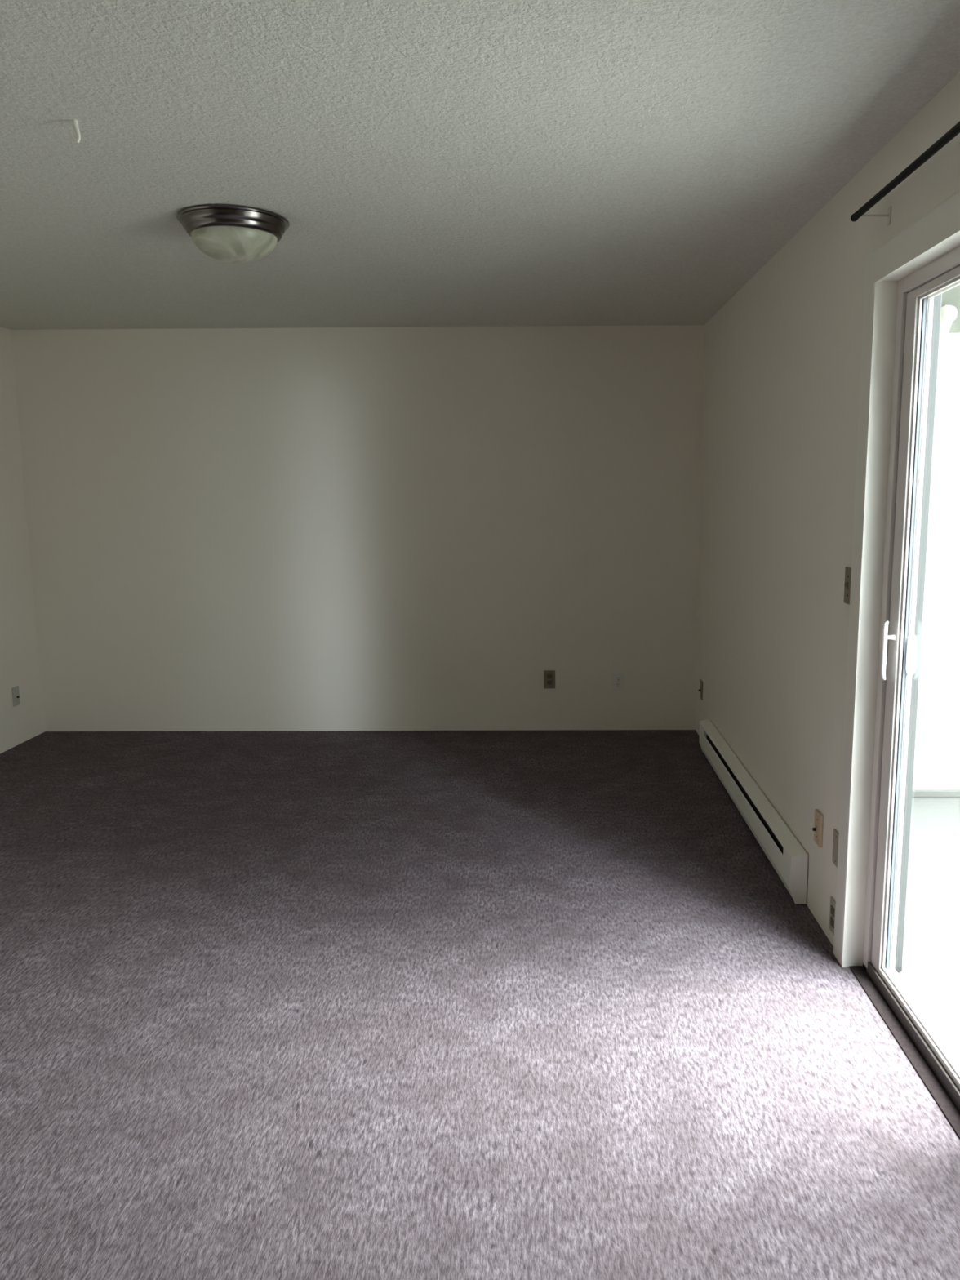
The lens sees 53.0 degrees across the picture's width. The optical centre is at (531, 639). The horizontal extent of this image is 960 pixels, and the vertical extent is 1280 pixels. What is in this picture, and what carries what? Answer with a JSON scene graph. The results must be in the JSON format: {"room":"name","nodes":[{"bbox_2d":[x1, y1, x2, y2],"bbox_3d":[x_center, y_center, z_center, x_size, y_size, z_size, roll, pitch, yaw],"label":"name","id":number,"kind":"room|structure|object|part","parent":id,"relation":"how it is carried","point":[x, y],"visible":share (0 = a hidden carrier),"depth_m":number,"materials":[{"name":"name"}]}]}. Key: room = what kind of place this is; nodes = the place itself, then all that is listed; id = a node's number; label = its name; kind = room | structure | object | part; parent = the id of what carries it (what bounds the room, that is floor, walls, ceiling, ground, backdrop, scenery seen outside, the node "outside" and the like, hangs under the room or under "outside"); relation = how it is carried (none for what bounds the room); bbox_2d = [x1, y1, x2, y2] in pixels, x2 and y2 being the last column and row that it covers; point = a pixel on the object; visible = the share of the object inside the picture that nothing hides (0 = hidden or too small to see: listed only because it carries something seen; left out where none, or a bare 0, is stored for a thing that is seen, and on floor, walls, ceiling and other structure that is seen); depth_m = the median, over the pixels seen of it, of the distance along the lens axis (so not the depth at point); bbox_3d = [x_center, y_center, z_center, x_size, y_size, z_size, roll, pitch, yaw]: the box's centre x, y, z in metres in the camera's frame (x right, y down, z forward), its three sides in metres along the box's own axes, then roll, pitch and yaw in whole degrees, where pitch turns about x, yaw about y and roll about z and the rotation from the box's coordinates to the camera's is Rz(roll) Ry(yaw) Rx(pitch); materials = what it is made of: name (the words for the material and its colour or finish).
{"room":"empty living room","nodes":[
{"label":"empty living room","id":0,"kind":"room"},
{"bbox_2d":[0,326,45,753],"bbox_3d":[-3.187,0.065,1.897,0.150,2.560,8.066,0,9,1],"label":"wall","id":1,"kind":"structure","parent":0,"point":[20,666],"depth_m":5.70,"materials":[{"name":"paint"}]},
{"bbox_2d":[11,685,20,706],"bbox_3d":[-3.062,0.335,5.718,0.020,0.114,0.070,0,9,1],"label":"cable jack","id":2,"kind":"object","parent":1,"relation":"attached to","point":[15,694],"visible":1,"depth_m":5.71,"materials":[{"name":"plastic"}]},
{"bbox_2d":[10,324,704,731],"bbox_3d":[-1.027,-0.588,5.932,4.392,2.560,0.150,0,9,1],"label":"wall","id":3,"kind":"structure","parent":0,"point":[303,528],"depth_m":5.84,"materials":[{"name":"paint"}]},
{"bbox_2d":[543,670,555,688],"bbox_3d":[0.110,0.245,5.973,0.070,0.114,0.008,0,9,1],"label":"wall outlet","id":4,"kind":"object","parent":3,"relation":"attached to","point":[548,675],"visible":1,"depth_m":5.97,"materials":[{"name":"plastic"}]},
{"bbox_2d":[546,680,552,684],"bbox_3d":[0.110,0.265,5.974,0.034,0.028,0.003,0,9,1],"label":"socket","id":5,"kind":"object","parent":4,"relation":"attached to","point":[548,682],"depth_m":5.97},
{"bbox_2d":[546,674,552,678],"bbox_3d":[0.110,0.227,5.968,0.034,0.028,0.003,0,9,1],"label":"socket","id":6,"kind":"object","parent":4,"relation":"attached to","point":[548,676],"depth_m":5.97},
{"bbox_2d":[612,671,623,690],"bbox_3d":[0.536,0.257,5.971,0.070,0.114,0.008,0,9,1],"label":"wall outlet","id":7,"kind":"object","parent":3,"relation":"attached to","point":[617,677],"visible":1,"depth_m":5.97,"materials":[{"name":"plastic"}]},
{"bbox_2d":[615,682,621,686],"bbox_3d":[0.536,0.276,5.971,0.034,0.028,0.003,0,9,1],"label":"socket","id":8,"kind":"object","parent":7,"relation":"attached to","point":[617,684],"depth_m":5.97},
{"bbox_2d":[615,675,621,680],"bbox_3d":[0.536,0.238,5.965,0.034,0.028,0.003,0,9,1],"label":"socket","id":9,"kind":"object","parent":7,"relation":"attached to","point":[617,677],"depth_m":5.96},
{"bbox_2d":[0,729,959,1279],"bbox_3d":[-1.090,1.263,2.067,4.332,0.120,8.366,0,9,1],"label":"floor","id":10,"kind":"structure","parent":0,"point":[548,1004],"depth_m":2.67,"materials":[{"name":"carpet"}]},
{"bbox_2d":[0,0,959,329],"bbox_3d":[-1.073,-1.330,1.655,4.392,0.250,8.366,0,9,1],"label":"ceiling","id":11,"kind":"structure","parent":0,"point":[426,162],"depth_m":2.65,"materials":[{"name":"white paint"}]},
{"bbox_2d":[69,119,80,142],"bbox_3d":[-1.172,-1.304,2.465,0.027,0.055,0.015,0,9,1],"label":"ceiling hook","id":12,"kind":"object","parent":11,"relation":"hanging from","point":[75,123],"visible":1,"depth_m":2.46,"materials":[{"name":"white metal"}]},
{"bbox_2d":[176,204,289,263],"bbox_3d":[-1.046,-1.407,3.383,0.379,0.141,0.379,0,9,1],"label":"ceiling light","id":13,"kind":"object","parent":11,"relation":"attached to","point":[226,233],"visible":1,"depth_m":3.27,"materials":[{"name":"dark oil-rubbed bronze"},{"name":"alabaster glass"}]},
{"bbox_3d":[-1.046,-1.379,3.388,0.291,0.085,0.291,0,9,1],"label":"lamp shade","id":14,"kind":"part","parent":13,"relation":"part of","materials":[{"name":"white glass"}]},
{"bbox_2d":[695,71,959,946],"bbox_3d":[1.055,0.050,1.854,0.150,2.560,8.066,0,9,1],"label":"wall","id":15,"kind":"structure","parent":0,"point":[781,378],"depth_m":3.64,"materials":[{"name":"paint"}]},
{"bbox_2d":[698,679,702,700],"bbox_3d":[1.010,0.298,5.769,0.020,0.114,0.070,0,9,1],"label":"phone jack","id":16,"kind":"object","parent":15,"relation":"attached to","point":[700,690],"visible":1,"depth_m":5.75,"materials":[{"name":"plastic"}]},
{"bbox_2d":[698,719,808,903],"bbox_3d":[0.974,0.705,4.475,0.062,0.193,2.025,0,9,1],"label":"baseboard heater","id":17,"kind":"object","parent":15,"relation":"attached to","point":[788,857],"visible":1,"depth_m":4.03,"materials":[{"name":"metal"}]},
{"bbox_2d":[812,808,823,847],"bbox_3d":[0.984,0.651,3.324,0.025,0.114,0.070,0,9,1],"label":"cable jack","id":18,"kind":"object","parent":15,"relation":"attached to","point":[819,817],"visible":1,"depth_m":3.31,"materials":[{"name":"beige plastic"}]},
{"bbox_2d":[828,896,835,935],"bbox_3d":[0.992,0.911,3.165,0.008,0.114,0.070,0,9,1],"label":"wall outlet","id":19,"kind":"object","parent":15,"relation":"attached to","point":[832,911],"visible":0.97,"depth_m":3.17,"materials":[{"name":"plastic"}]},
{"bbox_2d":[830,916,834,928],"bbox_3d":[0.990,0.930,3.168,0.003,0.028,0.034,0,9,1],"label":"socket","id":20,"kind":"object","parent":19,"relation":"attached to","point":[832,918],"depth_m":3.16,"materials":[{"name":"beige plastic"}]},
{"bbox_2d":[831,905,834,916],"bbox_3d":[0.990,0.892,3.162,0.003,0.028,0.034,0,9,1],"label":"socket","id":21,"kind":"object","parent":19,"relation":"attached to","point":[832,906],"depth_m":3.16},
{"bbox_2d":[831,828,839,867],"bbox_3d":[0.991,0.680,3.128,0.007,0.114,0.070,0,9,1],"label":"blank plate","id":22,"kind":"object","parent":15,"relation":"attached to","point":[835,840],"visible":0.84,"depth_m":3.13,"materials":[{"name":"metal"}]},
{"bbox_2d":[843,566,851,604],"bbox_3d":[0.983,-0.169,2.997,0.016,0.114,0.070,0,9,1],"label":"light switch","id":23,"kind":"object","parent":15,"relation":"attached to","point":[847,570],"visible":0.86,"depth_m":3.00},
{"bbox_2d":[833,282,879,967],"bbox_3d":[0.984,0.004,2.929,0.014,2.073,0.100,0,9,1],"label":"trim","id":24,"kind":"structure","parent":15,"relation":"attached to","point":[872,293],"depth_m":2.90,"materials":[{"name":"paint"}]},
{"bbox_2d":[846,234,959,966],"bbox_3d":[1.056,0.140,1.999,0.151,2.097,1.825,0,9,1],"label":"trim","id":25,"kind":"structure","parent":15,"relation":"attached to","point":[888,286],"depth_m":2.86,"materials":[{"name":"paint"}]},
{"bbox_2d":[848,965,959,1138],"bbox_3d":[1.017,1.174,2.163,0.042,0.004,1.783,0,9,1],"label":"trim","id":26,"kind":"structure","parent":15,"relation":"attached to","point":[932,1083],"depth_m":2.58,"materials":[{"name":"grey metal"}]},
{"bbox_2d":[850,120,959,226],"bbox_3d":[0.932,-1.026,1.764,0.086,0.049,1.924,0,9,1],"label":"curtain rod","id":27,"kind":"object","parent":15,"relation":"attached to","point":[954,131],"visible":1,"depth_m":2.32,"materials":[{"name":"black metal"}]},
{"bbox_2d":[862,245,959,1111],"bbox_3d":[1.078,0.150,2.001,0.145,2.077,1.785,0,9,1],"label":"door","id":28,"kind":"structure","parent":15,"relation":"in","point":[919,297],"depth_m":2.77,"materials":[{"name":"plastic"}]},
{"bbox_3d":[1.032,0.031,2.782,0.038,0.174,0.018,0,9,1],"label":"handle","id":29,"kind":"part","parent":28,"relation":"part of","materials":[{"name":"white plastic"}]},
{"bbox_3d":[1.088,0.043,2.763,0.028,0.120,0.018,0,9,1],"label":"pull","id":30,"kind":"part","parent":28,"relation":"part of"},
{"bbox_3d":[1.097,1.155,2.160,0.118,0.040,1.781,0,9,1],"label":"sill","id":31,"kind":"part","parent":28,"relation":"part of","materials":[{"name":"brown metal"}]},
{"bbox_2d":[863,188,959,289],"bbox_3d":[0.969,-0.919,1.835,0.014,0.096,1.971,0,9,1],"label":"trim","id":32,"kind":"structure","parent":15,"relation":"attached to","point":[940,224],"depth_m":2.43,"materials":[{"name":"paint"}]},
{"bbox_2d":[912,333,959,789],"bbox_3d":[3.604,-0.350,4.846,4.889,2.305,0.150,0,9,1],"label":"wall","id":33,"kind":"structure","parent":0,"point":[937,742],"depth_m":4.81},
{"bbox_2d":[911,789,959,797],"bbox_3d":[3.609,0.784,4.936,4.889,0.035,0.028,0,9,1],"label":"trim","id":34,"kind":"structure","parent":33,"relation":"attached to","point":[916,793],"depth_m":4.94,"materials":[{"name":"paint"}]},
{"bbox_2d":[941,284,959,333],"bbox_3d":[3.591,-1.576,4.019,4.889,0.375,2.100,0,9,1],"label":"ceiling","id":35,"kind":"structure","parent":0,"point":[952,296],"depth_m":4.53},
{"bbox_2d":[939,305,957,338],"bbox_3d":[1.955,-1.493,4.513,0.058,0.144,0.060,0,9,1],"label":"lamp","id":36,"kind":"object","parent":35,"relation":"attached to","point":[948,313],"visible":0.92,"depth_m":4.49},
{"label":"outside","id":37,"kind":"structure","parent":0,"visible":0},
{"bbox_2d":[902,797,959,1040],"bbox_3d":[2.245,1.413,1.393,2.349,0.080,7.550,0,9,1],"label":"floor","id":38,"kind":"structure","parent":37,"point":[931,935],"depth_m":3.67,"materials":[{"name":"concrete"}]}
]}

